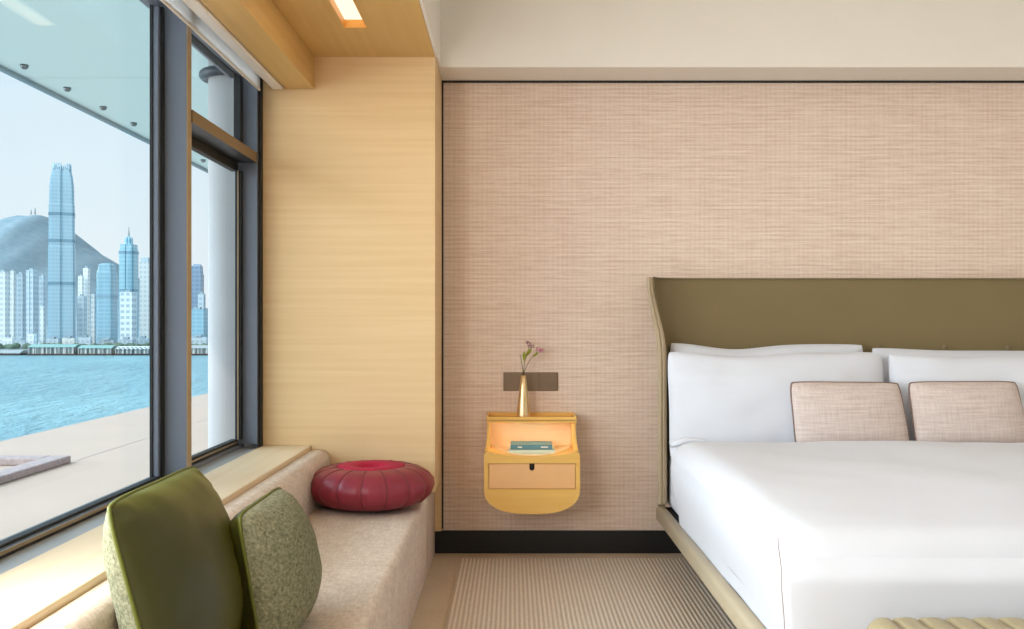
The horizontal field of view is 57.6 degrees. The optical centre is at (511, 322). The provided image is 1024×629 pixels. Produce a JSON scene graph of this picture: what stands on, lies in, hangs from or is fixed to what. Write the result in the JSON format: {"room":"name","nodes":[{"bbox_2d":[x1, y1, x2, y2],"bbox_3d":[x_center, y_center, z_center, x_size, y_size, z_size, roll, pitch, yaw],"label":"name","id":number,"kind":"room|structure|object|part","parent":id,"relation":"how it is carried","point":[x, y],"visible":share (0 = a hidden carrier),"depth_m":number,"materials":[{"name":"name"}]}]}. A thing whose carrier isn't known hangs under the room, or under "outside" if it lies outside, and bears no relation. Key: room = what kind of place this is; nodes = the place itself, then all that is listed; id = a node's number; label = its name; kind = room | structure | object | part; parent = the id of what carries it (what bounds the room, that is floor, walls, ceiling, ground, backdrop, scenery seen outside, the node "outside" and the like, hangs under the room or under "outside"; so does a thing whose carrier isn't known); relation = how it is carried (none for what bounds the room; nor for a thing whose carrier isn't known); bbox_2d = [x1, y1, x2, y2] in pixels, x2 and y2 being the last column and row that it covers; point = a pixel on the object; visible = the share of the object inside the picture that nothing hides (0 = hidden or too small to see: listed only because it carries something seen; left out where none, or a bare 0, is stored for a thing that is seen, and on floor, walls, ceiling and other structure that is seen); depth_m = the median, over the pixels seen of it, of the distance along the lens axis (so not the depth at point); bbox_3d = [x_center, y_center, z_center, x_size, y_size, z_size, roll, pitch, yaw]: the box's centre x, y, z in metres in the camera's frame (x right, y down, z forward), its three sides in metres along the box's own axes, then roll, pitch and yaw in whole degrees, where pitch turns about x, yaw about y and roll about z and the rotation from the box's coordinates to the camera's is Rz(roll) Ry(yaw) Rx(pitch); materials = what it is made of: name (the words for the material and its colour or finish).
{"room":"hotel room","nodes":[
{"label":"hotel room","id":0,"kind":"room"},
{"bbox_2d":[244,444,257,446],"bbox_3d":[-1.057,-0.195,0.970,0.366,2.980,7.140,0,0,0],"label":"wall","id":1,"kind":"structure","parent":0,"point":[245,445],"depth_m":4.04,"materials":[{"name":"black metal"}]},
{"bbox_2d":[0,0,164,558],"bbox_3d":[-1.191,-0.301,1.720,0.068,1.710,2.840,0,0,0],"label":"window","id":2,"kind":"structure","parent":1,"relation":"in","point":[9,545],"depth_m":3.10,"materials":[{"name":"metal"}]},
{"bbox_2d":[0,447,257,573],"bbox_3d":[-1.127,0.547,0.720,0.086,0.023,6.640,0,0,0],"label":"trim","id":3,"kind":"structure","parent":1,"relation":"attached to","point":[30,552],"depth_m":2.35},
{"bbox_2d":[0,445,310,628],"bbox_3d":[-0.978,0.545,0.920,0.212,0.027,7.040,0,0,0],"label":"window sill","id":4,"kind":"structure","parent":1,"relation":"attached to","point":[31,591],"depth_m":2.04,"materials":[{"name":"brown wood"}]},
{"bbox_2d":[165,5,191,475],"bbox_3d":[-1.150,-0.287,3.160,0.112,1.644,0.040,0,0,0],"label":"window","id":5,"kind":"structure","parent":1,"relation":"in","point":[178,35],"depth_m":3.14,"materials":[{"name":"metal"}]},
{"bbox_2d":[192,30,262,467],"bbox_3d":[-1.152,-0.301,3.610,0.146,1.710,0.859,0,0,0],"label":"window","id":6,"kind":"structure","parent":1,"relation":"in","point":[241,154],"depth_m":3.98,"materials":[{"name":"metal"}]},
{"bbox_2d":[160,0,259,90],"bbox_3d":[-1.083,-1.074,1.600,0.032,0.158,4.800,0,0,0],"label":"roller blind","id":7,"kind":"object","parent":6,"relation":"attached to","point":[178,7],"visible":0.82,"depth_m":3.36,"materials":[{"name":"white fabric"}]},
{"bbox_2d":[182,0,283,88],"bbox_3d":[-1.012,-1.081,1.617,0.050,0.144,4.835,0,0,0],"label":"roller blind","id":8,"kind":"object","parent":6,"relation":"attached to","point":[196,6],"visible":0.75,"depth_m":3.34,"materials":[{"name":"white fabric"}]},
{"bbox_2d":[200,0,313,88],"bbox_3d":[-0.918,-1.083,0.720,0.123,0.140,6.640,0,0,0],"label":"beam","id":9,"kind":"structure","parent":0,"point":[259,25],"depth_m":3.41,"materials":[{"name":"brown wood"}]},
{"bbox_2d":[263,57,441,491],"bbox_3d":[-0.707,-0.336,4.240,0.745,2.138,0.400,0,0,0],"label":"wood wall panel","id":10,"kind":"object","parent":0,"point":[352,162],"visible":0.69,"depth_m":4.04,"materials":[{"name":"brown wood"}]},
{"bbox_2d":[272,0,434,56],"bbox_3d":[-0.717,-1.174,0.720,0.766,0.042,6.640,0,0,0],"label":"ceiling","id":11,"kind":"structure","parent":0,"point":[395,28],"depth_m":3.67,"materials":[{"name":"brown wood"}]},
{"bbox_2d":[329,0,366,27],"bbox_3d":[-0.610,-1.172,3.243,0.088,0.042,0.785,0,0,0],"label":"ceiling light","id":12,"kind":"object","parent":11,"relation":"attached to","point":[347,11],"visible":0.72,"depth_m":3.55,"materials":[{"name":"white plastic"}]},
{"bbox_2d":[334,0,361,19],"bbox_3d":[-0.610,-1.188,3.243,0.084,0.010,0.781,0,0,0],"label":"diffuser","id":13,"kind":"object","parent":12,"relation":"attached to","point":[346,9],"depth_m":3.52,"materials":[{"name":"white plastic"}]},
{"bbox_2d":[438,0,1023,80],"bbox_3d":[1.933,-1.419,4.320,4.533,0.532,0.240,0,0,0],"label":"ceiling","id":14,"kind":"structure","parent":0,"point":[482,40],"depth_m":4.20,"materials":[{"name":"white paint"}]},
{"bbox_2d":[442,83,1023,529],"bbox_3d":[1.666,-0.155,4.490,5.068,2.500,0.100,0,0,0],"label":"wall","id":15,"kind":"structure","parent":0,"point":[561,201],"depth_m":4.44,"materials":[{"name":"fabric"}]},
{"bbox_2d":[435,478,441,530],"bbox_3d":[-0.350,0.859,4.425,0.032,0.252,0.030,0,0,0],"label":"trim","id":16,"kind":"structure","parent":15,"relation":"attached to","point":[438,493],"depth_m":4.41,"materials":[{"name":"brown wood"}]},
{"bbox_2d":[503,372,557,390],"bbox_3d":[0.088,0.278,4.435,0.257,0.086,0.009,0,0,0],"label":"switch plate","id":17,"kind":"object","parent":15,"relation":"attached to","point":[536,381],"visible":0.86,"depth_m":4.43,"materials":[{"name":"brown metal"}]},
{"bbox_3d":[0.003,0.279,4.432,0.082,0.082,0.003,0,0,0],"label":"switch panel","id":18,"kind":"part","parent":17,"relation":"part of","materials":[{"name":"brown metal"}]},
{"bbox_3d":[0.087,0.279,4.432,0.082,0.082,0.003,0,0,0],"label":"switch panel","id":19,"kind":"part","parent":17,"relation":"part of","materials":[{"name":"brown metal"}]},
{"bbox_3d":[0.174,0.279,4.432,0.086,0.082,0.003,0,0,0],"label":"switch panel","id":20,"kind":"part","parent":17,"relation":"part of","materials":[{"name":"brown metal"}]},
{"bbox_2d":[484,412,579,513],"bbox_3d":[0.089,0.640,4.304,0.430,0.430,0.268,0,0,0],"label":"nightstand","id":21,"kind":"object","parent":15,"relation":"attached to","point":[518,483],"visible":0.91,"depth_m":4.18,"materials":[{"name":"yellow wood"}]},
{"bbox_3d":[-0.112,0.514,4.332,0.022,0.131,0.211,0,0,0],"label":"panel","id":22,"kind":"part","parent":21,"relation":"part of","materials":[{"name":"brown wood"}]},
{"bbox_2d":[516,375,530,416],"bbox_3d":[0.053,0.343,4.345,0.069,0.198,0.069,0,0,0],"label":"vase","id":23,"kind":"object","parent":21,"relation":"on","point":[523,408],"visible":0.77,"depth_m":4.33,"materials":[{"name":"gold metal"}]},
{"bbox_2d":[522,340,534,374],"bbox_3d":[0.076,0.173,4.323,0.056,0.188,0.048,0,0,0],"label":"flower sprig","id":24,"kind":"object","parent":23,"relation":"in","point":[528,352],"visible":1,"depth_m":4.33,"materials":[{"name":"green plant"}]},
{"bbox_2d":[524,347,543,374],"bbox_3d":[0.103,0.189,4.352,0.098,0.156,0.046,0,0,0],"label":"flower sprig","id":25,"kind":"object","parent":23,"relation":"on","point":[536,349],"visible":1,"depth_m":4.36,"materials":[{"name":"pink plant"}]},
{"bbox_2d":[508,445,554,453],"bbox_3d":[0.090,0.586,4.322,0.212,0.019,0.155,0,0,0],"label":"book","id":26,"kind":"object","parent":21,"relation":"on","point":[522,451],"visible":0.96,"depth_m":4.25,"materials":[{"name":"paper"}]},
{"bbox_2d":[511,441,551,448],"bbox_3d":[0.089,0.566,4.320,0.190,0.020,0.141,0,0,0],"label":"book","id":27,"kind":"object","parent":26,"relation":"on","point":[514,444],"visible":1,"depth_m":4.25,"materials":[{"name":"paper"}]},
{"bbox_2d":[487,412,576,422],"bbox_3d":[0.089,0.441,4.350,0.412,0.033,0.176,0,0,0],"label":"nightstand top","id":28,"kind":"object","parent":21,"relation":"on","point":[492,417],"depth_m":4.26,"materials":[{"name":"wood"}]},
{"bbox_3d":[0.089,0.716,4.178,0.430,0.278,0.016,0,0,0],"label":"frame","id":29,"kind":"part","parent":21,"relation":"part of","materials":[{"name":"brown wood"}]},
{"bbox_3d":[0.089,0.686,4.179,0.385,0.110,0.007,0,0,0],"label":"drawer","id":30,"kind":"part","parent":21,"relation":"part of","materials":[{"name":"wood"}]},
{"bbox_3d":[0.291,0.514,4.332,0.022,0.131,0.211,0,0,0],"label":"panel","id":31,"kind":"part","parent":21,"relation":"part of","materials":[{"name":"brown wood"}]},
{"bbox_2d":[435,530,680,552],"bbox_3d":[1.917,1.041,4.434,4.566,0.108,0.012,0,0,0],"label":"baseboard","id":32,"kind":"structure","parent":15,"relation":"attached to","point":[446,541],"depth_m":4.43,"materials":[{"name":"black paint"}]},
{"bbox_2d":[442,81,1023,528],"bbox_3d":[1.933,-0.086,4.434,4.534,2.132,0.012,0,0,0],"label":"trim","id":33,"kind":"structure","parent":15,"relation":"attached to","point":[442,81],"depth_m":4.43,"materials":[{"name":"brown wood"}]},
{"bbox_3d":[1.480,-1.810,0.970,5.440,0.250,7.140,0,0,0],"label":"ceiling","id":34,"kind":"structure","parent":0,"visible":0},
{"bbox_2d":[419,0,440,66],"bbox_3d":[-0.328,-1.420,0.800,0.012,0.530,6.800,0,0,0],"label":"trim","id":35,"kind":"structure","parent":34,"relation":"attached to","point":[431,9],"depth_m":3.87,"materials":[{"name":"white paint"}]},
{"label":"outside","id":36,"kind":"structure","parent":0,"visible":0},
{"bbox_2d":[0,215,207,340],"bbox_3d":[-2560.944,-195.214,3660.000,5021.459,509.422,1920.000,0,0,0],"label":"hill","id":37,"kind":"structure","parent":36,"point":[24,243],"depth_m":3626.43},
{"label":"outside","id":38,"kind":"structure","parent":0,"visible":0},
{"bbox_2d":[0,341,118,349],"bbox_3d":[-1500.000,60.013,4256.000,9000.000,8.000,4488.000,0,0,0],"label":"shore","id":39,"kind":"structure","parent":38,"point":[38,341],"depth_m":2012.02,"materials":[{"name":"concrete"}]},
{"bbox_2d":[0,270,8,343],"bbox_3d":[-1162.223,-32.841,2129.237,18.473,177.708,18.473,0,0,0],"label":"tower","id":40,"kind":"structure","parent":39,"relation":"on","point":[4,276],"depth_m":2119.93,"materials":[{"name":"concrete"}]},
{"bbox_2d":[2,335,13,344],"bbox_3d":[-1099.574,41.075,2033.379,22.526,29.876,9.011,0,0,0],"label":"podium building","id":41,"kind":"structure","parent":39,"relation":"on","point":[7,339],"depth_m":2029.78,"materials":[{"name":"concrete"}]},
{"bbox_2d":[10,269,14,342],"bbox_3d":[-1164.642,-34.858,2174.177,8.355,181.742,8.355,0,0,0],"label":"tower","id":42,"kind":"structure","parent":39,"relation":"on","point":[12,273],"depth_m":2170.20,"materials":[{"name":"concrete"}]},
{"bbox_2d":[15,338,25,348],"bbox_3d":[-1072.162,44.342,2033.108,20.718,23.341,8.287,0,0,0],"label":"podium building","id":43,"kind":"structure","parent":39,"relation":"on","point":[21,341],"depth_m":2029.78,"materials":[{"name":"stone"}]},
{"bbox_2d":[16,272,25,339],"bbox_3d":[-1194.778,-33.828,2267.969,15.938,179.682,15.938,0,0,0],"label":"tower","id":44,"kind":"structure","parent":39,"relation":"on","point":[20,278],"depth_m":2259.96,"materials":[{"name":"concrete"}]},
{"bbox_2d":[26,268,37,343],"bbox_3d":[-1091.653,-34.252,2119.758,19.516,180.530,19.516,0,0,0],"label":"tower","id":45,"kind":"structure","parent":39,"relation":"on","point":[31,274],"depth_m":2111.15,"materials":[{"name":"concrete"}]},
{"bbox_2d":[27,332,36,343],"bbox_3d":[-1064.675,37.953,2067.321,14.641,36.120,14.641,0,0,0],"label":"podium building","id":46,"kind":"structure","parent":39,"relation":"on","point":[31,338],"depth_m":2060.23,"materials":[{"name":"stone"}]},
{"bbox_2d":[39,274,45,343],"bbox_3d":[-1085.765,-28.512,2155.383,10.765,169.049,10.765,0,0,0],"label":"tower","id":47,"kind":"structure","parent":39,"relation":"on","point":[42,279],"depth_m":2150.16,"materials":[{"name":"concrete"}]},
{"bbox_2d":[40,304,44,343],"bbox_3d":[-1054.720,6.703,2093.735,7.470,98.620,7.470,0,0,0],"label":"tower","id":48,"kind":"structure","parent":39,"relation":"on","point":[42,308],"depth_m":2090.12,"materials":[{"name":"concrete"}]},
{"bbox_2d":[46,337,59,343],"bbox_3d":[-1001.690,43.253,2033.993,26.620,25.519,10.648,0,0,0],"label":"podium building","id":49,"kind":"structure","parent":39,"relation":"on","point":[51,340],"depth_m":2029.78,"materials":[{"name":"concrete"}]},
{"bbox_2d":[48,163,75,342],"bbox_3d":[-1001.888,-148.720,2075.022,69.840,409.466,69.840,0,0,0],"label":"skyscraper","id":50,"kind":"structure","parent":39,"relation":"on","point":[61,248],"depth_m":2052.70,"materials":[{"name":"blue glass"}]},
{"bbox_3d":[-1001.888,-346.456,2075.021,38.506,13.994,38.506,0,0,-24],"label":"crown","id":51,"kind":"part","parent":50,"relation":"part of","materials":[{"name":"blue glass"}]},
{"bbox_2d":[62,336,75,343],"bbox_3d":[-966.780,42.164,2034.011,26.741,27.698,10.696,0,0,0],"label":"podium building","id":52,"kind":"structure","parent":39,"relation":"on","point":[68,339],"depth_m":2029.78,"materials":[{"name":"concrete"}]},
{"bbox_2d":[78,274,83,295],"bbox_3d":[-1112.302,-35.084,2405.294,10.588,182.193,10.588,0,0,0],"label":"tower","id":53,"kind":"structure","parent":39,"relation":"on","point":[80,278],"depth_m":2399.85,"materials":[{"name":"concrete"}]},
{"bbox_2d":[77,294,86,342],"bbox_3d":[-1018.718,-6.221,2208.106,16.212,124.468,16.212,0,0,0],"label":"tower","id":54,"kind":"structure","parent":39,"relation":"on","point":[81,300],"depth_m":2200.08,"materials":[{"name":"stone"}]},
{"bbox_2d":[78,335,91,344],"bbox_3d":[-931.869,41.075,2034.029,26.862,29.876,10.745,0,0,0],"label":"podium building","id":55,"kind":"structure","parent":39,"relation":"on","point":[84,339],"depth_m":2029.78,"materials":[{"name":"concrete"}]},
{"bbox_2d":[83,266,89,336],"bbox_3d":[-1107.671,-45.996,2426.256,12.511,204.017,12.511,0,0,0],"label":"tower","id":56,"kind":"structure","parent":39,"relation":"on","point":[86,271],"depth_m":2419.86,"materials":[{"name":"concrete"}]},
{"bbox_2d":[91,292,95,343],"bbox_3d":[-940.212,-6.752,2093.876,7.752,125.530,7.752,0,0,0],"label":"tower","id":57,"kind":"structure","parent":39,"relation":"on","point":[93,296],"depth_m":2090.12,"materials":[{"name":"concrete"}]},
{"bbox_2d":[0,342,206,348],"bbox_3d":[-899.011,50.487,2016.987,483.372,19.194,15.772,0,0,0],"label":"trees","id":58,"kind":"object","parent":39,"relation":"on","point":[14,345],"visible":0.19,"depth_m":2013.00,"materials":[{"name":"green plant"}]},
{"bbox_2d":[96,263,117,343],"bbox_3d":[-911.482,-38.946,2098.046,37.692,189.918,37.692,0,0,0],"label":"tower","id":59,"kind":"structure","parent":39,"relation":"on","point":[106,277],"depth_m":2080.45,"materials":[{"name":"blue glass"}]},
{"bbox_3d":[-911.482,-126.094,2098.046,31.184,15.622,31.183,0,0,0],"label":"crown","id":60,"kind":"part","parent":59,"relation":"part of","materials":[{"name":"blue glass"}]},
{"bbox_2d":[98,338,115,344],"bbox_3d":[-884.351,44.342,2035.216,34.774,23.341,13.909,0,0,0],"label":"podium building","id":61,"kind":"structure","parent":39,"relation":"on","point":[104,340],"depth_m":2029.78,"materials":[{"name":"stone"}]},
{"bbox_2d":[119,337,133,343],"bbox_3d":[-841.434,43.253,2034.369,29.128,25.519,11.651,0,0,0],"label":"podium building","id":62,"kind":"structure","parent":39,"relation":"on","point":[124,340],"depth_m":2029.78,"materials":[{"name":"concrete"}]},
{"bbox_2d":[120,290,136,343],"bbox_3d":[-857.182,-8.641,2083.462,26.924,129.307,26.924,0,0,0],"label":"tower","id":63,"kind":"structure","parent":39,"relation":"on","point":[128,299],"depth_m":2069.81,"materials":[{"name":"concrete"}]},
{"bbox_2d":[119,227,138,338],"bbox_3d":[-924.014,-88.040,2247.515,36.631,288.105,36.631,0,0,0],"label":"tower","id":64,"kind":"structure","parent":39,"relation":"on","point":[128,252],"depth_m":2232.00,"materials":[{"name":"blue glass"}]},
{"bbox_3d":[-924.014,-198.594,2247.515,17.340,19.142,17.340,0,0,0],"label":"crown","id":65,"kind":"part","parent":64,"relation":"part of","materials":[{"name":"blue glass"}]},
{"bbox_2d":[137,336,149,343],"bbox_3d":[-804.112,42.164,2033.804,25.360,27.698,10.144,0,0,0],"label":"podium building","id":66,"kind":"structure","parent":39,"relation":"on","point":[142,339],"depth_m":2029.78,"materials":[{"name":"stone"}]},
{"bbox_2d":[139,257,149,337],"bbox_3d":[-919.979,-54.494,2341.271,22.543,221.013,22.542,0,0,0],"label":"tower","id":67,"kind":"structure","parent":39,"relation":"on","point":[144,265],"depth_m":2330.00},
{"bbox_3d":[-919.979,-158.750,2341.271,18.034,12.500,18.034,0,0,0],"label":"crown","id":68,"kind":"part","parent":67,"relation":"part of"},
{"bbox_2d":[192,264,203,308],"bbox_3d":[-729.954,-40.046,2161.704,23.407,192.118,23.407,0,0,0],"label":"tower","id":69,"kind":"structure","parent":39,"relation":"on","point":[197,269],"depth_m":2150.16,"materials":[{"name":"blue glass"}]},
{"bbox_3d":[-729.954,-124.571,2161.704,21.066,23.069,21.066,0,0,0],"label":"crown","id":70,"kind":"part","parent":69,"relation":"part of","materials":[{"name":"blue glass"}]},
{"bbox_2d":[192,307,207,336],"bbox_3d":[-699.999,10.324,2078.348,36.696,91.378,36.696,0,0,0],"label":"tower","id":71,"kind":"structure","parent":39,"relation":"on","point":[199,315],"depth_m":2060.23,"materials":[{"name":"blue glass"}]},
{"bbox_2d":[192,335,207,344],"bbox_3d":[-683.496,41.075,2035.357,35.711,29.876,14.284,0,0,0],"label":"podium building","id":72,"kind":"structure","parent":39,"relation":"on","point":[199,339],"depth_m":2029.78,"materials":[{"name":"concrete"}]},
{"bbox_2d":[198,292,204,308],"bbox_3d":[-704.491,-7.085,2116.389,12.778,126.195,12.778,0,0,0],"label":"tower","id":73,"kind":"structure","parent":39,"relation":"on","point":[201,297],"depth_m":2110.12,"materials":[{"name":"stone"}]},
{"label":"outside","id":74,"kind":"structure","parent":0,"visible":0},
{"bbox_2d":[0,393,684,628],"bbox_3d":[-0.295,1.295,17.000,8.990,0.400,46.000,0,0,0],"label":"floor","id":75,"kind":"structure","parent":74,"point":[28,501],"depth_m":6.63,"materials":[{"name":"stone"}]},
{"bbox_2d":[0,455,70,483],"bbox_3d":[-4.110,1.078,1.700,1.220,0.056,11.400,0,0,0],"label":"curb","id":76,"kind":"object","parent":75,"relation":"on","point":[23,465],"visible":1,"depth_m":7.07,"materials":[{"name":"stone"}]},
{"bbox_2d":[76,419,206,460],"bbox_3d":[-3.506,1.106,23.750,0.012,0.002,32.500,0,0,0],"label":"joint","id":77,"kind":"object","parent":75,"relation":"on","point":[205,419],"visible":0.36,"depth_m":8.31,"materials":[{"name":"stone"}]},
{"bbox_2d":[208,60,234,447],"bbox_3d":[-2.055,-0.594,6.800,0.310,3.400,0.310,0,0,0],"label":"pillar","id":78,"kind":"structure","parent":75,"relation":"on","point":[221,181],"depth_m":6.65,"materials":[{"name":"concrete"}]},
{"bbox_2d":[0,0,207,172],"bbox_3d":[-2.536,-1.902,6.500,2.552,0.066,21.000,0,0,0],"label":"glass canopy","id":79,"kind":"object","parent":78,"relation":"attached to","point":[91,56],"visible":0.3,"depth_m":6.69,"materials":[{"name":"white"}]},
{"bbox_3d":[-2.516,-1.915,5.625,2.512,0.020,3.226,0,0,0],"label":"glass panel","id":80,"kind":"part","parent":79,"relation":"part of","materials":[{"name":"white"}]},
{"bbox_3d":[-3.792,-1.905,6.500,0.039,0.060,21.000,0,0,0],"label":"edge rail","id":81,"kind":"part","parent":79,"relation":"part of","materials":[{"name":"metal"}]},
{"bbox_3d":[-2.516,-1.915,8.875,2.512,0.020,3.226,0,0,0],"label":"glass panel","id":82,"kind":"part","parent":79,"relation":"part of","materials":[{"name":"white"}]},
{"bbox_3d":[-2.516,-1.915,12.125,2.512,0.020,3.226,0,0,0],"label":"glass panel","id":83,"kind":"part","parent":79,"relation":"part of","materials":[{"name":"white glass"}]},
{"bbox_2d":[199,65,224,83],"bbox_3d":[-2.055,-1.795,6.800,0.440,0.072,0.440,0,0,0],"label":"column capital","id":84,"kind":"object","parent":78,"relation":"attached to","point":[204,73],"depth_m":6.62,"materials":[{"name":"grey metal"}]},
{"bbox_2d":[29,449,434,628],"bbox_3d":[-0.617,0.821,1.614,0.510,0.547,5.628,0,0,0],"label":"window seat","id":85,"kind":"object","parent":75,"relation":"on","point":[376,565],"visible":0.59,"depth_m":3.05,"materials":[{"name":"fabric"}]},
{"bbox_2d":[103,466,242,628],"bbox_3d":[-0.706,0.545,1.995,0.231,0.417,0.505,0,0,0],"label":"throw cushion","id":86,"kind":"object","parent":85,"relation":"on","point":[170,561],"visible":0.94,"depth_m":1.83,"materials":[{"name":"green fabric"}]},
{"bbox_3d":[-0.736,0.546,1.995,0.171,0.410,0.497,0,0,0],"label":"panel","id":87,"kind":"part","parent":86,"relation":"part of","materials":[{"name":"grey fabric"}]},
{"bbox_2d":[230,487,321,628],"bbox_3d":[-0.578,0.589,2.250,0.217,0.334,0.387,0,0,0],"label":"throw cushion","id":88,"kind":"object","parent":85,"relation":"on","point":[274,540],"visible":0.93,"depth_m":2.10,"materials":[{"name":"green fabric"}]},
{"bbox_3d":[-0.619,0.589,2.250,0.136,0.325,0.379,0,0,0],"label":"panel","id":89,"kind":"part","parent":88,"relation":"part of","materials":[{"name":"green fabric"}]},
{"bbox_3d":[-0.617,0.913,1.419,0.510,0.362,5.237,0,0,0],"label":"seat","id":90,"kind":"part","parent":85,"relation":"part of","materials":[{"name":"fabric"}]},
{"bbox_2d":[311,460,434,511],"bbox_3d":[-0.571,0.653,3.778,0.511,0.158,0.511,0,0,0],"label":"round cushion","id":91,"kind":"object","parent":85,"relation":"on","point":[363,485],"visible":0.98,"depth_m":3.59,"materials":[{"name":"leather"}]},
{"bbox_2d":[445,558,736,628],"bbox_3d":[1.830,1.090,1.403,4.140,0.008,5.806,0,0,0],"label":"rug","id":92,"kind":"object","parent":75,"relation":"on","point":[488,593],"visible":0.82,"depth_m":3.73,"materials":[{"name":"beige carpet"}]},
{"bbox_2d":[647,276,1023,628],"bbox_3d":[1.665,0.438,3.289,2.116,1.296,2.298,0,0,0],"label":"bed","id":93,"kind":"object","parent":92,"relation":"on","point":[948,314],"visible":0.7,"depth_m":4.36,"materials":[{"name":"green leather"}]},
{"bbox_2d":[668,456,678,514],"bbox_3d":[1.665,0.723,3.320,1.900,0.255,2.000,0,0,0],"label":"mattress","id":94,"kind":"object","parent":93,"relation":"on","point":[672,502],"visible":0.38,"depth_m":4.20,"materials":[{"name":"white fabric"}]},
{"bbox_2d":[670,343,862,354],"bbox_3d":[1.170,0.342,4.262,0.894,0.497,0.196,0,0,0],"label":"pillow","id":95,"kind":"object","parent":94,"relation":"on","point":[675,347],"visible":0.19,"depth_m":4.27,"materials":[{"name":"white fabric"}]},
{"bbox_2d":[668,352,883,459],"bbox_3d":[1.170,0.370,4.116,0.959,0.483,0.221,0,0,0],"label":"pillow","id":96,"kind":"object","parent":94,"relation":"on","point":[713,397],"visible":0.62,"depth_m":4.05,"materials":[{"name":"white fabric"}]},
{"bbox_2d":[790,381,909,441],"bbox_3d":[1.433,0.395,3.955,0.494,0.292,0.149,0,0,0],"label":"lumbar cushion","id":97,"kind":"object","parent":94,"relation":"on","point":[821,410],"visible":0.76,"depth_m":3.91,"materials":[{"name":"fabric"}]},
{"bbox_2d":[872,348,1023,381],"bbox_3d":[2.110,0.359,4.261,0.926,0.487,0.190,0,0,0],"label":"pillow","id":98,"kind":"object","parent":94,"relation":"on","point":[885,352],"visible":0.2,"depth_m":4.27,"materials":[{"name":"white fabric"}]},
{"bbox_2d":[889,354,1023,440],"bbox_3d":[2.150,0.378,4.113,0.955,0.479,0.231,0,0,0],"label":"pillow","id":99,"kind":"object","parent":94,"relation":"on","point":[904,369],"visible":0.4,"depth_m":4.08,"materials":[{"name":"white fabric"}]},
{"bbox_2d":[908,381,1023,442],"bbox_3d":[1.939,0.393,3.956,0.493,0.290,0.148,0,0,0],"label":"lumbar cushion","id":100,"kind":"object","parent":94,"relation":"on","point":[941,411],"visible":0.77,"depth_m":3.91,"materials":[{"name":"fabric"}]},
{"bbox_3d":[0.671,0.852,3.188,0.049,0.062,1.995,0,0,0],"label":"rail","id":101,"kind":"part","parent":93,"relation":"part of","materials":[{"name":"fabric"}]},
{"bbox_3d":[1.665,0.314,4.319,2.116,1.039,0.238,0,0,0],"label":"headboard","id":102,"kind":"part","parent":93,"relation":"part of","materials":[{"name":"fabric"}]},
{"bbox_2d":[669,437,1023,628],"bbox_3d":[1.667,0.660,3.046,2.062,0.370,1.752,0,0,0],"label":"duvet","id":103,"kind":"object","parent":93,"relation":"on","point":[817,534],"visible":0.98,"depth_m":2.51,"materials":[{"name":"white fabric"}]},
{"bbox_2d":[867,617,1023,628],"bbox_3d":[1.650,0.872,1.860,1.720,0.429,0.520,0,0,0],"label":"bench","id":104,"kind":"object","parent":92,"relation":"on","point":[901,622],"visible":1,"depth_m":2.05,"materials":[{"name":"leather"}]},
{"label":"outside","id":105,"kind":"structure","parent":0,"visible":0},
{"bbox_2d":[0,350,207,440],"bbox_3d":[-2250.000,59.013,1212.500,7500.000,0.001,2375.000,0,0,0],"label":"water","id":106,"kind":"structure","parent":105,"point":[39,393],"depth_m":839.76,"materials":[{"name":"blue liquid"}]},
{"bbox_2d":[0,350,27,354],"bbox_3d":[-917.489,55.587,1721.000,44.129,10.852,50.000,0,0,0],"label":"pier","id":107,"kind":"structure","parent":106,"relation":"in","point":[2,352],"depth_m":1705.91,"materials":[{"name":"concrete"}]},
{"bbox_2d":[26,344,82,354],"bbox_3d":[-839.968,50.115,1721.000,89.730,21.796,50.000,0,0,0],"label":"pier","id":108,"kind":"structure","parent":106,"relation":"in","point":[33,349],"depth_m":1700.09,"materials":[{"name":"concrete"}]},
{"bbox_2d":[76,345,118,354],"bbox_3d":[-760.622,51.027,1721.000,66.017,19.972,50.000,0,0,0],"label":"pier","id":109,"kind":"structure","parent":106,"relation":"in","point":[83,349],"depth_m":1700.09,"materials":[{"name":"concrete"}]},
{"bbox_2d":[113,346,149,354],"bbox_3d":[-693.133,51.939,1721.000,66.017,18.148,50.000,0,0,0],"label":"pier","id":110,"kind":"structure","parent":106,"relation":"in","point":[120,350],"depth_m":1700.09,"materials":[{"name":"concrete"}]},
{"bbox_2d":[192,345,207,354],"bbox_3d":[-571.835,51.027,1721.000,42.305,19.972,50.000,0,0,0],"label":"pier","id":111,"kind":"structure","parent":106,"relation":"in","point":[196,349],"depth_m":1700.09,"materials":[{"name":"concrete"}]}
]}

